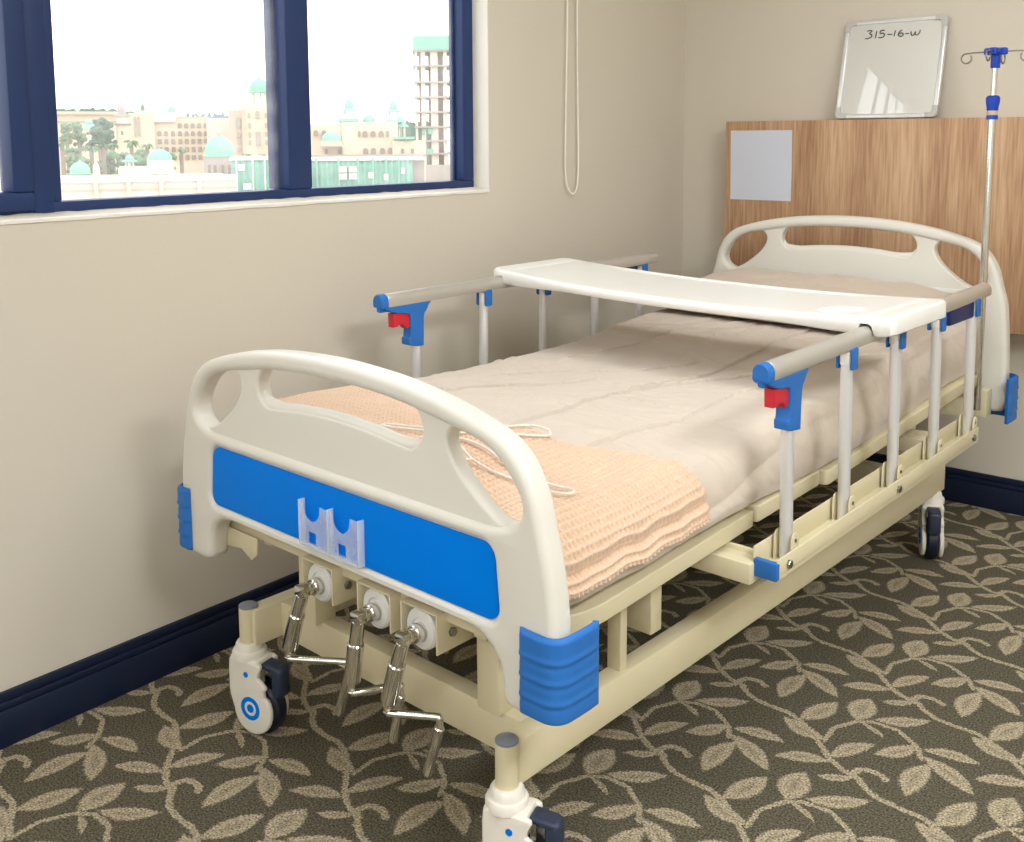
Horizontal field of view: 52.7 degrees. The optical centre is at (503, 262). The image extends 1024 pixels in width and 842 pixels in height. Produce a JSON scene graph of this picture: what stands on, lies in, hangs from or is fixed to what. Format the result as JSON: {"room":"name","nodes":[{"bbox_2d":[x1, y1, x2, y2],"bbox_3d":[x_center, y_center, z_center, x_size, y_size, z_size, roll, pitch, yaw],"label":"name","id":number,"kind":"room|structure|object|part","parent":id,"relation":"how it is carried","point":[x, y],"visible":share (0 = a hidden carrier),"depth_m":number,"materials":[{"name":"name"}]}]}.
{"room":"hospital room","nodes":[
{"label":"hospital room","id":0,"kind":"room"},
{"bbox_2d":[0,0,685,691],"bbox_3d":[-1.288,-0.299,1.968,0.130,2.750,6.204,5,9,40],"label":"wall","id":1,"kind":"structure","parent":0,"point":[108,325],"depth_m":2.68,"materials":[{"name":"paint"}]},
{"bbox_2d":[0,571,298,749],"bbox_3d":[-1.190,1.007,2.115,0.020,0.120,6.104,5,9,40],"label":"baseboard","id":2,"kind":"structure","parent":1,"relation":"attached to","point":[29,708],"depth_m":2.44,"materials":[{"name":"blue paint"}]},
{"bbox_2d":[0,0,473,215],"bbox_3d":[-1.440,-0.683,1.787,0.088,1.282,4.106,5,9,40],"label":"window","id":3,"kind":"structure","parent":1,"relation":"in","point":[30,178],"depth_m":2.76,"materials":[{"name":"blue paint"}]},
{"bbox_3d":[-1.399,-0.677,1.819,0.065,1.233,1.067,5,9,40],"label":"sash","id":4,"kind":"part","parent":3,"relation":"part of","materials":[{"name":"blue paint"}]},
{"bbox_2d":[0,0,489,224],"bbox_3d":[-1.415,-0.676,1.769,0.134,1.292,4.109,5,9,40],"label":"trim","id":5,"kind":"structure","parent":1,"relation":"attached to","point":[479,7],"depth_m":3.12,"materials":[{"name":"white paint"}]},
{"bbox_2d":[564,0,578,193],"bbox_3d":[0.246,-1.026,3.608,0.030,1.576,0.104,5,9,40],"label":"blind cord","id":6,"kind":"object","parent":1,"relation":"hanging from","point":[567,0],"visible":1,"depth_m":3.65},
{"bbox_2d":[0,481,1023,841],"bbox_3d":[0.491,1.284,0.734,4.800,0.120,6.304,5,9,40],"label":"floor","id":7,"kind":"structure","parent":0,"point":[882,699],"depth_m":2.24,"materials":[{"name":"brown carpet"}]},
{"bbox_2d":[177,215,1018,841],"bbox_3d":[0.435,0.458,2.772,1.188,1.036,2.300,6,9,42],"label":"hospital bed","id":8,"kind":"object","parent":7,"relation":"on","point":[401,528],"visible":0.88,"depth_m":2.03,"materials":[{"name":"white plastic"}]},
{"bbox_3d":[-0.563,0.798,2.288,0.041,0.081,0.041,6,9,42],"label":"stem post","id":9,"kind":"part","parent":8,"relation":"part of","materials":[{"name":"beige metal"}]},
{"bbox_3d":[-0.315,0.853,2.051,0.047,0.102,0.019,4,8,31],"label":"crank handle","id":10,"kind":"part","parent":8,"relation":"part of","materials":[{"name":"silver metal"}]},
{"bbox_3d":[-0.308,0.485,1.955,0.838,0.130,0.030,6,9,42],"label":"decorative panel","id":11,"kind":"part","parent":8,"relation":"part of","materials":[{"name":"blue plastic"}]},
{"bbox_3d":[-0.304,0.431,1.953,1.084,0.508,0.052,6,9,42],"label":"footboard","id":12,"kind":"part","parent":8,"relation":"part of","materials":[{"name":"white plastic"}]},
{"bbox_3d":[-0.317,0.107,2.733,0.037,0.050,0.042,6,9,42],"label":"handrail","id":13,"kind":"part","parent":8,"relation":"part of","materials":[{"name":"blue plastic"}]},
{"bbox_3d":[-0.201,0.863,1.960,0.037,0.101,0.019,3,7,24],"label":"crank handle","id":14,"kind":"part","parent":8,"relation":"part of","materials":[{"name":"silver metal"}]},
{"bbox_3d":[-0.238,0.361,2.854,0.030,0.305,0.026,6,9,42],"label":"rail post","id":15,"kind":"part","parent":8,"relation":"part of","materials":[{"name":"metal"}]},
{"bbox_3d":[-0.125,0.875,1.855,0.045,0.102,0.019,4,8,30],"label":"crank handle","id":16,"kind":"part","parent":8,"relation":"part of","materials":[{"name":"silver metal"}]},
{"bbox_3d":[-0.057,0.290,3.045,0.030,0.388,0.026,6,9,42],"label":"rail post","id":17,"kind":"part","parent":8,"relation":"part of","materials":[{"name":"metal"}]},
{"bbox_3d":[0.006,0.856,1.769,0.041,0.083,0.041,6,9,42],"label":"stem post","id":18,"kind":"part","parent":8,"relation":"part of","materials":[{"name":"beige metal"}]},
{"bbox_3d":[0.111,0.040,3.197,0.037,0.039,1.263,6,9,42],"label":"handrail","id":19,"kind":"part","parent":8,"relation":"part of","materials":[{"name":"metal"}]},
{"bbox_3d":[0.125,0.262,3.243,0.030,0.384,0.026,6,9,42],"label":"rail post","id":20,"kind":"part","parent":8,"relation":"part of","materials":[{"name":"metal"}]},
{"bbox_3d":[0.302,0.235,3.436,0.030,0.380,0.026,6,9,42],"label":"rail post","id":21,"kind":"part","parent":8,"relation":"part of","materials":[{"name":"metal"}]},
{"bbox_3d":[0.408,0.639,2.762,0.797,0.278,2.040,6,9,42],"label":"frame","id":22,"kind":"part","parent":8,"relation":"part of","materials":[{"name":"beige metal"}]},
{"bbox_3d":[0.436,0.551,2.783,1.080,0.197,2.156,6,9,42],"label":"frame","id":23,"kind":"part","parent":8,"relation":"part of","materials":[{"name":"beige metal"}]},
{"bbox_3d":[0.478,0.208,3.627,0.030,0.377,0.026,6,9,42],"label":"rail post","id":24,"kind":"part","parent":8,"relation":"part of","materials":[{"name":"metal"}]},
{"bbox_2d":[415,308,965,605],"bbox_3d":[0.439,0.339,2.749,0.947,0.228,2.093,6,9,42],"label":"mattress","id":25,"kind":"object","parent":8,"relation":"on","point":[679,385],"visible":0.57,"depth_m":2.55,"materials":[{"name":"beige fabric"}]},
{"bbox_2d":[278,385,711,600],"bbox_3d":[-0.109,0.415,2.164,0.986,0.181,0.489,6,9,42],"label":"blanket","id":26,"kind":"object","parent":25,"relation":"on","point":[624,508],"visible":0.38,"depth_m":1.92,"materials":[{"name":"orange fabric"}]},
{"bbox_2d":[380,423,551,436],"bbox_3d":[-0.077,0.339,2.068,0.350,0.016,0.081,0,7,2],"label":"wire hanger","id":27,"kind":"object","parent":26,"relation":"on","point":[388,425],"visible":0.59,"depth_m":2.08,"materials":[{"name":"white plastic"}]},
{"bbox_2d":[459,437,574,494],"bbox_3d":[-0.005,0.379,1.895,0.278,0.056,0.096,5,9,36],"label":"wire hanger","id":28,"kind":"object","parent":26,"relation":"on","point":[460,438],"visible":0.66,"depth_m":1.88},
{"bbox_2d":[677,268,949,325],"bbox_3d":[0.942,0.108,3.350,0.830,0.118,0.530,6,9,42],"label":"pillow","id":29,"kind":"object","parent":25,"relation":"on","point":[759,276],"visible":0.26,"depth_m":3.32,"materials":[{"name":"beige fabric"}]},
{"bbox_2d":[494,258,945,336],"bbox_3d":[0.528,0.076,2.816,1.214,0.062,0.362,6,9,42],"label":"tray","id":30,"kind":"object","parent":8,"relation":"on","point":[888,316],"visible":1,"depth_m":2.69,"materials":[{"name":"white plastic"}]},
{"bbox_3d":[0.505,0.215,1.991,0.037,0.050,0.042,6,9,42],"label":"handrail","id":31,"kind":"part","parent":8,"relation":"part of","materials":[{"name":"blue plastic"}]},
{"bbox_3d":[0.571,0.460,2.086,0.030,0.282,0.026,6,9,42],"label":"rail post","id":32,"kind":"part","parent":8,"relation":"part of","materials":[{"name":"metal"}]},
{"bbox_3d":[0.752,0.387,2.277,0.030,0.370,0.026,6,9,42],"label":"rail post","id":33,"kind":"part","parent":8,"relation":"part of","materials":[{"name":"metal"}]},
{"bbox_3d":[1.179,0.135,3.561,1.069,0.591,0.052,6,9,42],"label":"headboard","id":34,"kind":"part","parent":8,"relation":"part of","materials":[{"name":"white plastic"}]},
{"bbox_3d":[0.907,0.530,2.464,0.055,0.079,1.160,6,9,42],"label":"rail","id":35,"kind":"part","parent":8,"relation":"part of","materials":[{"name":"beige metal"}]},
{"bbox_3d":[0.932,0.141,2.454,0.037,0.055,1.263,6,9,42],"label":"handrail","id":36,"kind":"part","parent":8,"relation":"part of","materials":[{"name":"metal"}]},
{"bbox_3d":[0.934,0.358,2.474,0.030,0.369,0.026,6,9,42],"label":"rail post","id":37,"kind":"part","parent":8,"relation":"part of","materials":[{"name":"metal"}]},
{"bbox_3d":[1.112,0.329,2.667,0.030,0.368,0.026,6,9,42],"label":"rail post","id":38,"kind":"part","parent":8,"relation":"part of","materials":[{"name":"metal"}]},
{"bbox_3d":[1.217,0.135,2.767,0.024,0.045,0.180,6,9,42],"label":"locking plate","id":39,"kind":"part","parent":8,"relation":"part of","materials":[{"name":"blue plastic"}]},
{"bbox_3d":[1.288,0.301,2.858,0.030,0.368,0.026,6,9,42],"label":"rail post","id":40,"kind":"part","parent":8,"relation":"part of","materials":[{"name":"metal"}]},
{"bbox_2d":[961,47,1023,409],"bbox_3d":[1.453,-0.090,3.108,0.142,1.092,0.142,-1,7,-5],"label":"pole","id":41,"kind":"object","parent":8,"relation":"attached to","point":[995,54],"visible":0.99,"depth_m":3.09,"materials":[{"name":"silver metal"}]},
{"bbox_2d":[682,0,1023,480],"bbox_3d":[2.471,-0.436,2.926,4.800,2.750,0.100,5,9,40],"label":"wall","id":42,"kind":"structure","parent":0,"point":[746,60],"depth_m":3.94,"materials":[{"name":"paint"}]},
{"bbox_2d":[724,117,1023,334],"bbox_3d":[1.600,-0.136,3.559,1.800,0.717,0.110,5,9,40],"label":"wall panel","id":43,"kind":"object","parent":42,"relation":"attached to","point":[924,171],"visible":0.56,"depth_m":3.63,"materials":[{"name":"brown wood"}]},
{"bbox_2d":[730,130,791,200],"bbox_3d":[0.986,-0.372,3.970,0.254,0.266,0.005,5,9,40],"label":"paper sheet","id":44,"kind":"object","parent":43,"relation":"attached to","point":[761,160],"visible":1,"depth_m":3.97,"materials":[{"name":"white paper"}]},
{"bbox_2d":[835,14,948,119],"bbox_3d":[1.376,-0.689,3.675,0.360,0.356,0.102,5,9,40],"label":"whiteboard","id":45,"kind":"object","parent":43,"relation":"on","point":[893,68],"visible":1,"depth_m":3.67,"materials":[{"name":"white ceramic"}]},
{"bbox_3d":[1.232,-0.542,3.767,0.042,0.042,0.022,5,-4,40],"label":"frame corner","id":46,"kind":"part","parent":45,"relation":"part of","materials":[{"name":"grey plastic"}]},
{"bbox_3d":[1.244,-0.702,3.785,0.016,0.292,0.019,5,-4,40],"label":"frame rail","id":47,"kind":"part","parent":45,"relation":"part of","materials":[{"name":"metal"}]},
{"bbox_3d":[1.276,-0.859,3.785,0.042,0.042,0.022,5,-4,40],"label":"frame corner","id":48,"kind":"part","parent":45,"relation":"part of","materials":[{"name":"grey plastic"}]},
{"bbox_3d":[1.352,-0.518,3.666,0.290,0.016,0.019,5,-4,40],"label":"frame rail","id":49,"kind":"part","parent":45,"relation":"part of","materials":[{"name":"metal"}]},
{"bbox_3d":[1.400,-0.860,3.685,0.290,0.016,0.019,5,-4,40],"label":"frame rail","id":50,"kind":"part","parent":45,"relation":"part of","materials":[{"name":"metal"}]},
{"bbox_3d":[1.476,-0.519,3.565,0.042,0.042,0.022,5,-4,40],"label":"frame corner","id":51,"kind":"part","parent":45,"relation":"part of","materials":[{"name":"grey plastic"}]},
{"bbox_3d":[1.508,-0.677,3.566,0.016,0.292,0.019,5,-4,40],"label":"frame rail","id":52,"kind":"part","parent":45,"relation":"part of","materials":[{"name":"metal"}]},
{"bbox_3d":[1.520,-0.836,3.583,0.042,0.042,0.022,5,-4,40],"label":"frame corner","id":53,"kind":"part","parent":45,"relation":"part of","materials":[{"name":"grey plastic"}]},
{"bbox_2d":[865,453,1023,515],"bbox_3d":[2.479,0.879,3.005,4.500,0.120,0.020,5,9,40],"label":"baseboard","id":54,"kind":"structure","parent":42,"relation":"attached to","point":[987,491],"depth_m":3.65,"materials":[{"name":"blue paint"}]},
{"label":"outside","id":55,"kind":"structure","parent":0,"visible":0},
{"bbox_2d":[0,151,449,191],"bbox_3d":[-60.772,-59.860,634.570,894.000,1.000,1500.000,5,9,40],"label":"ground","id":56,"kind":"structure","parent":55,"point":[448,151],"depth_m":668.53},
{"bbox_2d":[59,143,69,175],"bbox_3d":[-37.291,-2.624,88.626,1.157,15.143,1.339,5,9,40],"label":"palm tree","id":57,"kind":"object","parent":56,"relation":"on","point":[62,147],"visible":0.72,"depth_m":87.84,"materials":[{"name":"brown plant"}]},
{"bbox_3d":[-37.331,-9.805,87.760,1.315,0.675,0.975,-4,8,-29],"label":"crown","id":58,"kind":"part","parent":57,"relation":"part of","materials":[{"name":"green plant"}]},
{"bbox_2d":[59,123,74,174],"bbox_3d":[-48.185,-6.840,115.242,1.585,17.300,1.630,5,9,40],"label":"leafy tree","id":59,"kind":"object","parent":56,"relation":"on","point":[67,137],"visible":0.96,"depth_m":114.20,"materials":[{"name":"green plant"}]},
{"bbox_3d":[-48.290,-14.225,114.412,1.453,2.437,1.386,1,7,13],"label":"crown","id":60,"kind":"part","parent":59,"relation":"part of","materials":[{"name":"green plant"}]},
{"bbox_2d":[65,147,80,172],"bbox_3d":[-37.863,-2.795,91.699,1.626,14.759,1.646,5,9,40],"label":"leafy tree","id":61,"kind":"object","parent":56,"relation":"on","point":[74,156],"visible":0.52,"depth_m":90.81,"materials":[{"name":"green plant"}]},
{"bbox_2d":[71,121,89,156],"bbox_3d":[-47.492,-7.098,116.625,2.109,17.474,2.087,5,9,40],"label":"leafy tree","id":62,"kind":"object","parent":56,"relation":"on","point":[77,128],"visible":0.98,"depth_m":115.52,"materials":[{"name":"green plant"}]},
{"bbox_2d":[70,156,92,174],"bbox_3d":[-36.432,-2.257,90.269,1.674,14.014,1.831,5,9,40],"label":"leafy tree","id":63,"kind":"object","parent":56,"relation":"on","point":[82,158],"visible":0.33,"depth_m":89.27,"materials":[{"name":"green plant"}]},
{"bbox_2d":[57,111,117,175],"bbox_3d":[-57.712,-11.009,142.557,10.398,19.173,16.452,-3,7,-22],"label":"hotel wing","id":64,"kind":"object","parent":56,"relation":"on","point":[85,118],"visible":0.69,"depth_m":137.62},
{"bbox_2d":[83,146,100,173],"bbox_3d":[-36.074,-2.839,91.446,1.493,14.885,1.563,5,9,40],"label":"palm tree","id":65,"kind":"object","parent":56,"relation":"on","point":[90,149],"visible":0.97,"depth_m":90.50,"materials":[{"name":"plant"}]},
{"bbox_3d":[-36.115,-9.836,90.606,1.494,0.791,1.563,5,9,40],"label":"crown","id":66,"kind":"part","parent":65,"relation":"part of","materials":[{"name":"green plant"}]},
{"bbox_2d":[85,119,101,171],"bbox_3d":[-47.806,-8.054,122.802,2.567,17.906,2.644,5,9,40],"label":"leafy tree","id":67,"kind":"object","parent":56,"relation":"on","point":[95,140],"visible":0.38,"depth_m":121.66,"materials":[{"name":"green plant"}]},
{"bbox_3d":[-47.886,-15.122,122.054,2.502,3.693,2.454,2,7,22],"label":"crown","id":68,"kind":"part","parent":67,"relation":"part of","materials":[{"name":"green plant"}]},
{"bbox_2d":[57,107,134,120],"bbox_3d":[-125.818,-33.955,312.130,28.355,25.126,33.547,5,9,40],"label":"wooded hill","id":69,"kind":"structure","parent":56,"relation":"on","point":[92,108],"depth_m":303.92,"materials":[{"name":"green plant"}]},
{"bbox_2d":[94,144,110,174],"bbox_3d":[-35.800,-3.153,93.667,1.287,14.977,1.589,5,9,40],"label":"palm tree","id":70,"kind":"object","parent":56,"relation":"on","point":[103,151],"visible":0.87,"depth_m":92.76,"materials":[{"name":"brown plant"}]},
{"bbox_3d":[-35.974,-10.214,92.845,1.529,0.758,1.139,-3,7,-19],"label":"crown","id":71,"kind":"part","parent":70,"relation":"part of","materials":[{"name":"green plant"}]},
{"bbox_2d":[92,117,117,150],"bbox_3d":[-43.507,-7.004,113.939,2.801,17.882,2.511,5,9,40],"label":"leafy tree","id":72,"kind":"object","parent":56,"relation":"on","point":[103,131],"visible":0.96,"depth_m":112.54,"materials":[{"name":"green plant"}]},
{"bbox_2d":[94,151,117,174],"bbox_3d":[-36.370,-3.084,95.484,1.838,14.414,2.150,5,9,40],"label":"leafy tree","id":73,"kind":"object","parent":56,"relation":"on","point":[111,164],"visible":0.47,"depth_m":94.63,"materials":[{"name":"green plant"}]},
{"bbox_2d":[105,143,118,170],"bbox_3d":[-36.211,-3.590,96.704,1.353,15.125,1.575,5,9,40],"label":"palm tree","id":74,"kind":"object","parent":56,"relation":"on","point":[111,145],"visible":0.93,"depth_m":95.75,"materials":[{"name":"green plant"}]},
{"bbox_3d":[-36.126,-10.707,95.875,1.106,0.795,1.470,1,7,8],"label":"crown","id":75,"kind":"part","parent":74,"relation":"part of","materials":[{"name":"green plant"}]},
{"bbox_2d":[113,152,130,174],"bbox_3d":[-34.768,-2.987,95.114,1.970,14.292,1.783,5,9,40],"label":"leafy tree","id":76,"kind":"object","parent":56,"relation":"on","point":[119,157],"visible":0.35,"depth_m":93.92,"materials":[{"name":"green plant"}]},
{"bbox_2d":[114,103,130,164],"bbox_3d":[-44.610,-8.951,122.307,1.954,19.761,5.177,-3,7,-20],"label":"round turret","id":77,"kind":"object","parent":56,"relation":"on","point":[122,125],"visible":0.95,"depth_m":122.44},
{"bbox_2d":[123,140,141,165],"bbox_3d":[-34.983,-3.927,98.311,1.877,15.399,1.623,5,9,40],"label":"palm tree","id":78,"kind":"object","parent":56,"relation":"on","point":[130,144],"visible":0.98,"depth_m":97.23,"materials":[{"name":"green plant"}]},
{"bbox_3d":[-35.025,-11.091,97.451,1.877,0.969,1.623,5,9,40],"label":"crown","id":79,"kind":"part","parent":78,"relation":"part of","materials":[{"name":"green plant"}]},
{"bbox_2d":[134,149,145,165],"bbox_3d":[-37.558,-4.591,107.918,2.330,14.458,2.294,5,9,40],"label":"leafy tree","id":80,"kind":"object","parent":56,"relation":"on","point":[139,155],"visible":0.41,"depth_m":106.79,"materials":[{"name":"green plant"}]},
{"bbox_2d":[141,143,153,165],"bbox_3d":[-34.138,-4.006,100.511,1.269,15.020,1.479,5,9,40],"label":"palm tree","id":81,"kind":"object","parent":56,"relation":"on","point":[147,147],"visible":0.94,"depth_m":99.61,"materials":[{"name":"green plant"}]},
{"bbox_3d":[-34.180,-11.111,99.659,1.269,0.708,1.479,5,9,40],"label":"crown","id":82,"kind":"part","parent":81,"relation":"part of","materials":[{"name":"green plant"}]},
{"bbox_2d":[60,148,237,199],"bbox_3d":[-25.139,-0.636,72.762,11.706,14.829,14.350,-3,7,-19],"label":"building","id":83,"kind":"structure","parent":56,"relation":"on","point":[154,178],"depth_m":66.29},
{"bbox_3d":[-22.948,-4.691,65.861,11.706,0.095,0.400,-3,7,-19],"label":"cornice","id":84,"kind":"part","parent":83,"relation":"part of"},
{"bbox_2d":[168,153,176,173],"bbox_3d":[-32.541,-3.695,101.220,1.794,14.216,1.499,5,9,40],"label":"leafy tree","id":85,"kind":"object","parent":56,"relation":"on","point":[173,155],"visible":0.06,"depth_m":100.42,"materials":[{"name":"green plant"}]},
{"bbox_3d":[-32.576,-9.754,100.493,1.794,2.010,1.499,5,9,40],"label":"crown","id":86,"kind":"part","parent":85,"relation":"part of","materials":[{"name":"green plant"}]},
{"bbox_2d":[128,103,228,173],"bbox_3d":[-46.098,-12.436,148.607,13.266,20.432,12.700,-2,7,-17],"label":"hotel","id":87,"kind":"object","parent":56,"relation":"on","point":[168,132],"visible":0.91,"depth_m":142.55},
{"bbox_2d":[176,149,185,173],"bbox_3d":[-31.868,-4.098,103.386,1.225,14.492,1.205,5,9,40],"label":"palm tree","id":88,"kind":"object","parent":56,"relation":"on","point":[181,151],"visible":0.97,"depth_m":102.55,"materials":[{"name":"brown plant"}]},
{"bbox_2d":[178,112,227,117],"bbox_3d":[-253.649,-108.274,880.565,62.882,38.753,63.070,5,9,40],"label":"hills","id":89,"kind":"structure","parent":56,"relation":"on","point":[187,114],"depth_m":858.83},
{"bbox_2d":[203,132,235,173],"bbox_3d":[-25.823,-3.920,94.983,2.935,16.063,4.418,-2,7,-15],"label":"domed building","id":90,"kind":"structure","parent":56,"relation":"on","point":[218,150],"depth_m":93.85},
{"bbox_2d":[228,75,267,155],"bbox_3d":[-32.149,-13.141,139.747,8.978,23.782,12.000,-2,7,-13],"label":"tower building","id":91,"kind":"structure","parent":56,"relation":"on","point":[248,125],"depth_m":133.91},
{"bbox_2d":[229,156,268,190],"bbox_3d":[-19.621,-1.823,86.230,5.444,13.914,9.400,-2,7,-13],"label":"fence","id":92,"kind":"object","parent":56,"relation":"on","point":[252,172],"visible":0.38,"depth_m":81.24,"materials":[{"name":"green metal"}]},
{"bbox_2d":[311,156,424,186],"bbox_3d":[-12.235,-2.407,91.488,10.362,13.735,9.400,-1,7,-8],"label":"fence","id":93,"kind":"object","parent":56,"relation":"on","point":[326,171],"visible":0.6,"depth_m":86.67,"materials":[{"name":"green metal"}]},
{"bbox_2d":[311,98,425,181],"bbox_3d":[-18.009,-10.855,133.471,15.308,20.575,14.500,-1,7,-8],"label":"building","id":94,"kind":"structure","parent":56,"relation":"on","point":[352,137],"depth_m":127.72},
{"bbox_2d":[398,120,428,164],"bbox_3d":[-38.218,-47.146,426.343,32.197,23.100,32.194,5,9,40],"label":"building","id":95,"kind":"structure","parent":56,"relation":"on","point":[411,130],"depth_m":415.20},
{"bbox_2d":[412,36,449,180],"bbox_3d":[-11.598,-24.412,190.921,12.916,33.736,17.800,-1,7,-3],"label":"tower","id":96,"kind":"structure","parent":56,"relation":"on","point":[436,48],"depth_m":188.80,"materials":[{"name":"beige concrete"}]}
]}

